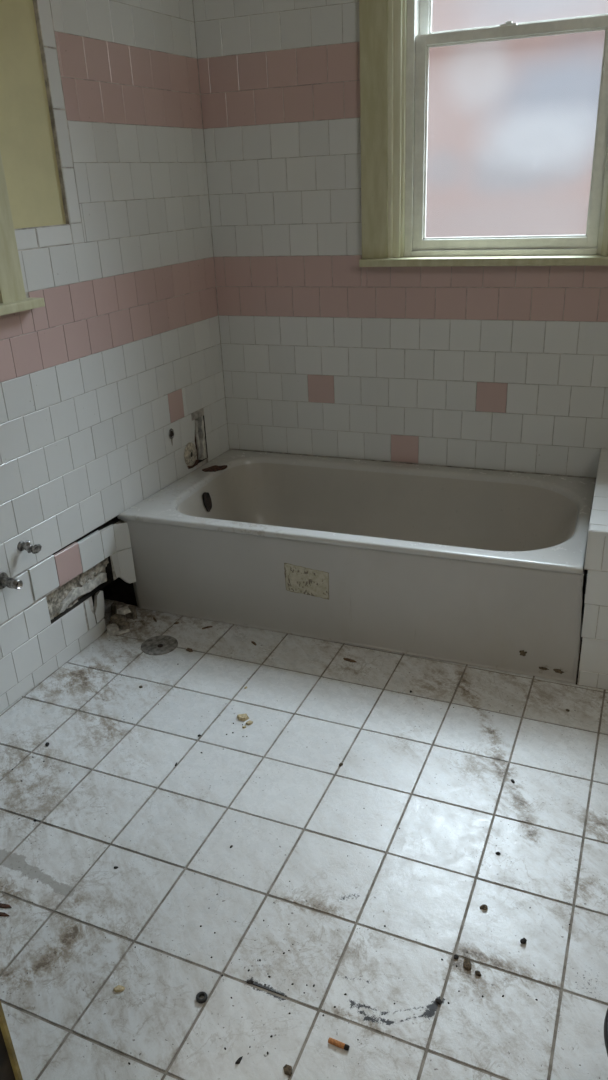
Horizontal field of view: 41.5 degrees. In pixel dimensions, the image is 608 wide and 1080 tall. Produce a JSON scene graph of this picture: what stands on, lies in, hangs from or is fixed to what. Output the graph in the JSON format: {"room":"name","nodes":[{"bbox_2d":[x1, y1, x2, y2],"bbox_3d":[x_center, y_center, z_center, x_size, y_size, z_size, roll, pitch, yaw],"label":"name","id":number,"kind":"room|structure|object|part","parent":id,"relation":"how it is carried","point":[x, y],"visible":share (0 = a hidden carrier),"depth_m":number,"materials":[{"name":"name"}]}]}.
{"room":"bathroom","nodes":[
{"label":"bathroom","id":0,"kind":"room"},
{"bbox_2d":[0,0,228,712],"bbox_3d":[-0.947,-0.858,1.966,0.192,2.855,2.506,9,26,24],"label":"wall","id":1,"kind":"structure","parent":0,"point":[102,149],"depth_m":2.52,"materials":[{"name":"tile"}]},
{"bbox_2d":[0,571,22,588],"bbox_3d":[-0.842,0.120,2.298,0.076,0.056,0.056,7,26,20],"label":"drain pipe","id":2,"kind":"object","parent":1,"relation":"attached to","point":[10,582],"visible":1,"depth_m":2.29,"materials":[{"name":"grey metal"}]},
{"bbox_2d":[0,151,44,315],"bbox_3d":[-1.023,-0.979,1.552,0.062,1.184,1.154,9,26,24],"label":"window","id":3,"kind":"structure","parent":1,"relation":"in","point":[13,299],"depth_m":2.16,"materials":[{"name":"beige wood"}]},
{"bbox_3d":[-1.040,-0.992,1.555,0.026,1.161,1.094,9,26,24],"label":"casing","id":4,"kind":"part","parent":3,"relation":"part of","materials":[{"name":"beige wood"}]},
{"bbox_2d":[17,540,41,553],"bbox_3d":[-0.807,0.021,2.349,0.068,0.037,0.042,7,26,20],"label":"valve","id":5,"kind":"object","parent":1,"relation":"attached to","point":[22,545],"visible":1,"depth_m":2.34,"materials":[{"name":"grey metal"}]},
{"bbox_3d":[-0.781,0.026,2.340,0.009,0.026,0.041,9,26,24],"label":"handle","id":6,"kind":"part","parent":5,"relation":"part of","materials":[{"name":"grey metal"}]},
{"bbox_2d":[169,428,173,445],"bbox_3d":[-0.492,-0.383,2.988,0.005,0.067,0.032,9,26,24],"label":"stub","id":7,"kind":"object","parent":1,"relation":"attached to","point":[171,431],"visible":1,"depth_m":2.98,"materials":[{"name":"grey metal"}]},
{"bbox_2d":[184,442,196,465],"bbox_3d":[-0.439,-0.333,3.115,0.009,0.096,0.084,9,26,24],"label":"escutcheon","id":8,"kind":"object","parent":1,"relation":"attached to","point":[190,453],"visible":1,"depth_m":3.11,"materials":[{"name":"beige metal"}]},
{"bbox_2d":[187,460,198,468],"bbox_3d":[-0.437,-0.297,3.146,0.006,0.025,0.082,9,26,24],"label":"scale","id":9,"kind":"object","parent":8,"relation":"attached to","point":[196,461],"visible":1,"depth_m":3.15,"materials":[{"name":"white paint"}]},
{"bbox_2d":[195,420,199,456],"bbox_3d":[-0.421,-0.401,3.178,0.018,0.150,0.018,7,26,20],"label":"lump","id":10,"kind":"object","parent":1,"relation":"attached to","point":[196,421],"visible":0.91,"depth_m":3.17,"materials":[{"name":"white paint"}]},
{"bbox_2d":[0,574,607,1079],"bbox_3d":[-0.179,0.960,1.428,2.900,0.101,4.320,7,26,20],"label":"floor","id":11,"kind":"structure","parent":0,"point":[109,791],"depth_m":1.80,"materials":[{"name":"tile"}]},
{"bbox_2d":[0,912,8,916],"bbox_3d":[-0.644,0.798,1.711,0.038,0.004,0.008,1,24,8],"label":"flake","id":12,"kind":"object","parent":11,"relation":"on","point":[3,914],"visible":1,"depth_m":1.71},
{"bbox_2d":[0,903,11,907],"bbox_3d":[-0.656,0.789,1.733,0.057,0.004,0.009,3,25,12],"label":"flake","id":13,"kind":"object","parent":11,"relation":"on","point":[2,905],"visible":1,"depth_m":1.73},
{"bbox_2d":[107,623,118,634],"bbox_3d":[-0.668,0.309,2.789,0.048,0.024,0.035,-18,28,-32],"label":"chunk","id":14,"kind":"object","parent":11,"relation":"on","point":[112,628],"visible":1,"depth_m":2.78,"materials":[{"name":"white paint"}]},
{"bbox_2d":[110,613,125,625],"bbox_3d":[-0.653,0.279,2.845,0.041,0.032,0.065,15,29,34],"label":"chunk","id":15,"kind":"object","parent":11,"relation":"on","point":[116,618],"visible":0.76,"depth_m":2.83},
{"bbox_2d":[117,605,130,614],"bbox_3d":[-0.643,0.250,2.850,0.045,0.018,0.038,-21,30,-36],"label":"chunk","id":16,"kind":"object","parent":15,"relation":"on","point":[124,610],"visible":1,"depth_m":2.84,"materials":[{"name":"white paint"}]},
{"bbox_2d":[111,601,125,615],"bbox_3d":[-0.669,0.248,2.883,0.052,0.059,0.062,4,25,14],"label":"chunk","id":17,"kind":"object","parent":11,"relation":"on","point":[115,605],"visible":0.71,"depth_m":2.87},
{"bbox_2d":[113,985,124,991],"bbox_3d":[-0.355,0.861,1.539,0.023,0.007,0.013,-10,25,-16],"label":"chip","id":18,"kind":"object","parent":11,"relation":"on","point":[119,988],"visible":1,"depth_m":1.54,"materials":[{"name":"beige"}]},
{"bbox_2d":[113,629,129,634],"bbox_3d":[-0.633,0.319,2.783,0.060,0.009,0.012,-11,25,-19],"label":"shard","id":19,"kind":"object","parent":11,"relation":"on","point":[125,630],"visible":1,"depth_m":2.78,"materials":[{"name":"white paint"}]},
{"bbox_2d":[118,621,129,629],"bbox_3d":[-0.632,0.299,2.813,0.046,0.020,0.028,1,24,9],"label":"chunk","id":20,"kind":"object","parent":11,"relation":"on","point":[123,625],"visible":1,"depth_m":2.81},
{"bbox_2d":[126,605,136,619],"bbox_3d":[-0.614,0.257,2.885,0.045,0.038,0.041,13,28,31],"label":"chunk","id":21,"kind":"object","parent":11,"relation":"on","point":[133,614],"visible":0.88,"depth_m":2.87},
{"bbox_2d":[141,635,177,654],"bbox_3d":[-0.486,0.353,2.697,0.124,0.004,0.124,7,26,20],"label":"floor drain","id":22,"kind":"object","parent":11,"relation":"on","point":[162,644],"visible":1,"depth_m":2.69,"materials":[{"name":"grey metal"}]},
{"bbox_2d":[196,991,207,1002],"bbox_3d":[-0.193,0.864,1.514,0.022,0.008,0.022,7,26,20],"label":"ring","id":23,"kind":"object","parent":11,"relation":"on","point":[202,993],"visible":1,"depth_m":1.51,"materials":[{"name":"black rubber"}]},
{"bbox_2d":[235,1056,242,1063],"bbox_3d":[-0.114,0.911,1.405,0.007,0.005,0.019,13,28,31],"label":"crumb","id":24,"kind":"object","parent":11,"relation":"on","point":[238,1061],"visible":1,"depth_m":1.40,"materials":[{"name":"black"}]},
{"bbox_2d":[237,713,248,720],"bbox_3d":[-0.174,0.509,2.307,0.030,0.010,0.030,-13,26,-23],"label":"chip","id":25,"kind":"object","parent":11,"relation":"on","point":[242,717],"visible":1,"depth_m":2.30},
{"bbox_2d":[283,1064,291,1075],"bbox_3d":[-0.028,0.915,1.386,0.018,0.005,0.015,8,26,22],"label":"chip","id":26,"kind":"object","parent":11,"relation":"on","point":[287,1068],"visible":1,"depth_m":1.38,"materials":[{"name":"stone"}]},
{"bbox_2d":[328,1037,349,1050],"bbox_3d":[0.062,0.893,1.421,0.038,0.009,0.009,9,26,23],"label":"cigarette butt","id":27,"kind":"object","parent":11,"relation":"on","point":[332,1041],"visible":1,"depth_m":1.42,"materials":[{"name":"orange paper"}]},
{"bbox_2d":[343,658,355,662],"bbox_3d":[0.146,0.384,2.564,0.051,0.004,0.011,11,27,28],"label":"wood splinter","id":28,"kind":"object","parent":11,"relation":"on","point":[346,659],"visible":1,"depth_m":2.56,"materials":[{"name":"brown wood"}]},
{"bbox_2d":[117,450,595,682],"bbox_3d":[0.223,0.020,2.892,1.542,0.391,0.770,7,26,20],"label":"bathtub","id":29,"kind":"object","parent":11,"relation":"on","point":[475,567],"visible":0.99,"depth_m":2.69,"materials":[{"name":"white ceramic"}]},
{"bbox_2d":[117,450,595,573],"bbox_3d":[0.212,-0.011,2.882,1.521,0.318,0.770,7,26,20],"label":"basin","id":30,"kind":"object","parent":29,"relation":"in","point":[240,511],"depth_m":2.92,"materials":[{"name":"white ceramic"}]},
{"bbox_2d":[463,958,471,970],"bbox_3d":[0.317,0.821,1.555,0.016,0.011,0.026,1,24,8],"label":"crumb","id":31,"kind":"object","parent":11,"relation":"on","point":[467,964],"visible":1,"depth_m":1.55,"materials":[{"name":"stone"}]},
{"bbox_2d":[480,904,487,909],"bbox_3d":[0.376,0.767,1.676,0.016,0.008,0.012,17,31,38],"label":"crumb","id":32,"kind":"object","parent":11,"relation":"on","point":[483,906],"visible":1,"depth_m":1.67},
{"bbox_2d":[520,938,526,943],"bbox_3d":[0.437,0.798,1.597,0.012,0.010,0.013,10,27,27],"label":"crumb","id":33,"kind":"object","parent":11,"relation":"on","point":[523,941],"visible":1,"depth_m":1.59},
{"bbox_2d":[575,448,607,689],"bbox_3d":[1.311,0.099,2.474,0.831,0.503,0.763,7,26,20],"label":"wall ledge","id":34,"kind":"object","parent":11,"relation":"on","point":[592,669],"visible":1,"depth_m":2.30,"materials":[{"name":"tile"}]},
{"bbox_2d":[604,1008,607,1055],"bbox_3d":[0.570,0.841,1.185,0.264,0.256,0.264,7,26,20],"label":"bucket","id":35,"kind":"object","parent":11,"relation":"on","point":[606,1015],"visible":1,"depth_m":1.17,"materials":[{"name":"black plastic"}]},
{"bbox_2d":[192,0,607,574],"bbox_3d":[0.736,-1.238,2.648,2.320,2.850,0.171,7,26,20],"label":"wall","id":36,"kind":"structure","parent":0,"point":[324,354],"depth_m":2.89,"materials":[{"name":"tile"}]},
{"bbox_2d":[359,0,607,266],"bbox_3d":[0.630,-1.641,2.456,0.945,1.510,0.185,7,26,20],"label":"window","id":37,"kind":"structure","parent":36,"relation":"in","point":[397,36],"depth_m":2.65,"materials":[{"name":"beige paint"}]},
{"bbox_3d":[0.668,-1.300,2.625,0.618,0.653,0.040,7,26,20],"label":"sash","id":38,"kind":"part","parent":37,"relation":"part of","materials":[{"name":"white plastic"}]},
{"bbox_3d":[0.659,-1.892,2.409,0.618,0.644,0.038,7,26,20],"label":"sash","id":39,"kind":"part","parent":37,"relation":"part of","materials":[{"name":"white plastic"}]},
{"bbox_3d":[-0.343,-0.215,0.456,2.800,2.850,0.120,7,26,20],"label":"wall","id":40,"kind":"structure","parent":0,"visible":0},
{"bbox_2d":[0,1001,22,1079],"bbox_3d":[-0.369,0.122,0.686,0.068,2.050,0.025,7,26,20],"label":"door","id":41,"kind":"structure","parent":40,"relation":"in","point":[9,1066],"depth_m":0.87,"materials":[{"name":"brown wood"}]},
{"label":"outside","id":42,"kind":"structure","parent":0,"visible":0},
{"bbox_2d":[426,0,607,237],"bbox_3d":[1.254,-1.888,4.980,8.500,4.100,0.200,7,26,20],"label":"window pane","id":43,"kind":"structure","parent":42,"point":[512,123],"depth_m":4.64,"materials":[{"name":"glass"}]}
]}

